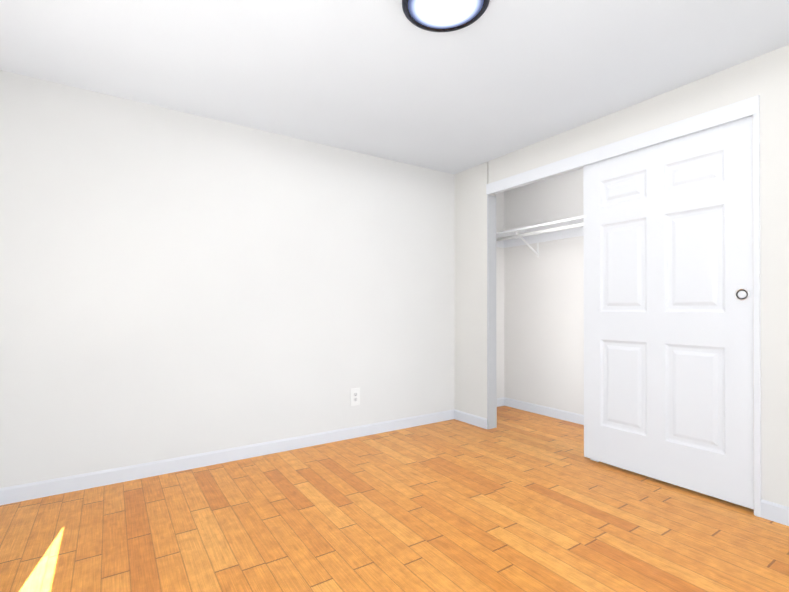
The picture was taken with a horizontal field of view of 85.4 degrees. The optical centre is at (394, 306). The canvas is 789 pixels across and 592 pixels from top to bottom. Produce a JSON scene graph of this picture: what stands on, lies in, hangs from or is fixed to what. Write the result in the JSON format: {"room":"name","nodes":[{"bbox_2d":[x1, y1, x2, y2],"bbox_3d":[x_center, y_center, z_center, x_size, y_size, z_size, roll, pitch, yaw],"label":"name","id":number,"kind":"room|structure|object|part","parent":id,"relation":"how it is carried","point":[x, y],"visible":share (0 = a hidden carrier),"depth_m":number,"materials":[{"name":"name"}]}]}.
{"room":"empty bedroom","nodes":[
{"label":"empty bedroom","id":0,"kind":"room"},
{"bbox_2d":[0,70,453,487],"bbox_3d":[-0.886,-0.107,3.430,3.406,2.440,0.247,0,0,-34],"label":"wall","id":1,"kind":"structure","parent":0,"point":[174,283],"depth_m":2.96,"materials":[{"name":"paint"}]},
{"bbox_2d":[0,409,453,504],"bbox_3d":[-0.809,1.066,3.321,3.394,0.092,0.013,0,0,-34],"label":"baseboard","id":2,"kind":"structure","parent":1,"relation":"attached to","point":[30,491],"depth_m":2.94,"materials":[{"name":"white wood"}]},
{"bbox_2d":[351,388,359,405],"bbox_3d":[-0.334,0.769,3.642,0.088,0.148,0.008,0,0,-34],"label":"electrical outlet","id":3,"kind":"object","parent":1,"relation":"attached to","point":[355,396],"visible":1,"depth_m":3.64,"materials":[{"name":"white plastic"}]},
{"bbox_2d":[0,406,788,591],"bbox_3d":[0.592,1.158,2.095,4.390,0.100,4.100,0,0,-34],"label":"floor","id":4,"kind":"structure","parent":0,"point":[517,500],"depth_m":2.14,"materials":[{"name":"brown wood"}]},
{"bbox_2d":[0,0,788,173],"bbox_3d":[0.592,-1.382,2.105,4.390,0.100,4.100,0,0,-34],"label":"ceiling","id":5,"kind":"structure","parent":0,"point":[387,79],"depth_m":2.31,"materials":[{"name":"paint"}]},
{"bbox_2d":[402,0,489,31],"bbox_3d":[0.219,-1.311,1.835,0.374,0.044,0.374,0,0,-34],"label":"ceiling light","id":6,"kind":"object","parent":5,"relation":"in","point":[441,15],"visible":1,"depth_m":1.88,"materials":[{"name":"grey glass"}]},
{"bbox_2d":[495,194,496,427],"bbox_3d":[0.777,-0.104,4.189,0.004,2.440,0.590,0,0,-34],"label":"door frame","id":7,"kind":"structure","parent":0,"point":[496,308],"depth_m":3.94,"materials":[{"name":"paint"}]},
{"bbox_2d":[496,192,503,397],"bbox_3d":[0.855,-0.102,4.667,0.864,2.440,0.120,0,0,-34],"label":"wall","id":8,"kind":"structure","parent":0,"point":[500,300],"depth_m":4.82,"materials":[{"name":"paint"}]},
{"bbox_2d":[497,397,503,406],"bbox_3d":[0.933,1.072,4.635,0.764,0.092,0.013,0,0,-34],"label":"baseboard","id":9,"kind":"structure","parent":8,"relation":"attached to","point":[500,401],"depth_m":4.80,"materials":[{"name":"white wood"}]},
{"bbox_2d":[504,168,583,414],"bbox_3d":[2.091,-0.106,3.700,0.120,2.440,3.100,0,0,-34],"label":"wall","id":10,"kind":"structure","parent":0,"point":[544,328],"depth_m":4.39,"materials":[{"name":"paint"}]},
{"bbox_2d":[497,216,583,256],"bbox_3d":[1.872,-0.650,3.557,0.404,0.254,2.858,0,0,-34],"label":"closet shelf","id":11,"kind":"object","parent":10,"relation":"attached to","point":[558,230],"visible":0.27,"depth_m":4.23,"materials":[{"name":"white wood"}]},
{"bbox_3d":[1.754,-0.709,3.478,0.060,0.060,2.822,0,0,-34],"label":"rod","id":12,"kind":"part","parent":11,"relation":"part of","materials":[{"name":"white metal"}]},
{"bbox_2d":[504,397,583,424],"bbox_3d":[2.035,1.068,3.659,0.013,0.092,2.860,0,0,-34],"label":"baseboard","id":13,"kind":"structure","parent":10,"relation":"attached to","point":[550,412],"depth_m":4.38,"materials":[{"name":"white wood"}]},
{"bbox_2d":[454,45,788,506],"bbox_3d":[1.641,-0.110,2.800,0.100,2.440,3.860,0,0,-34],"label":"wall","id":14,"kind":"structure","parent":0,"point":[770,79],"depth_m":2.44,"materials":[{"name":"paint"}]},
{"bbox_2d":[454,409,486,428],"bbox_3d":[0.717,1.069,4.080,0.013,0.092,0.443,0,0,-34],"label":"baseboard","id":15,"kind":"structure","parent":14,"relation":"attached to","point":[475,420],"depth_m":4.06,"materials":[{"name":"white wood"}]},
{"bbox_2d":[487,195,496,428],"bbox_3d":[0.894,0.048,3.921,0.107,2.134,0.016,0,0,-34],"label":"trim","id":16,"kind":"structure","parent":14,"relation":"attached to","point":[491,316],"depth_m":3.91,"materials":[{"name":"grey wood"}]},
{"bbox_2d":[494,167,582,193],"bbox_3d":[1.429,-1.057,3.119,0.090,0.027,1.916,0,0,-34],"label":"trim","id":17,"kind":"structure","parent":14,"relation":"attached to","point":[540,180],"depth_m":3.50,"materials":[{"name":"white wood"}]},
{"bbox_2d":[486,95,759,194],"bbox_3d":[1.387,-1.070,3.079,0.018,0.094,1.964,0,0,-34],"label":"trim","id":18,"kind":"structure","parent":14,"relation":"attached to","point":[745,108],"depth_m":2.76,"materials":[{"name":"white wood"}]},
{"bbox_2d":[583,116,753,508],"bbox_3d":[1.666,0.024,2.713,0.035,2.128,0.985,0,0,-34],"label":"door","id":19,"kind":"structure","parent":14,"relation":"in","point":[668,317],"depth_m":2.62,"materials":[{"name":"white wood"}]},
{"bbox_2d":[735,288,748,299],"bbox_3d":[1.897,-0.068,2.333,0.003,0.065,0.065,0,0,-34],"label":"ring","id":20,"kind":"object","parent":19,"relation":"attached to","point":[745,298],"visible":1,"depth_m":2.33,"materials":[{"name":"black metal"}]},
{"bbox_2d":[753,113,760,516],"bbox_3d":[1.966,0.041,2.296,0.118,2.134,0.026,0,0,-34],"label":"trim","id":21,"kind":"structure","parent":14,"relation":"attached to","point":[757,307],"depth_m":2.26,"materials":[{"name":"white wood"}]},
{"bbox_2d":[760,499,788,525],"bbox_3d":[2.299,1.060,1.706,0.013,0.092,1.318,0,0,-34],"label":"baseboard","id":22,"kind":"structure","parent":14,"relation":"attached to","point":[775,512],"depth_m":2.20,"materials":[{"name":"white wood"}]}
]}

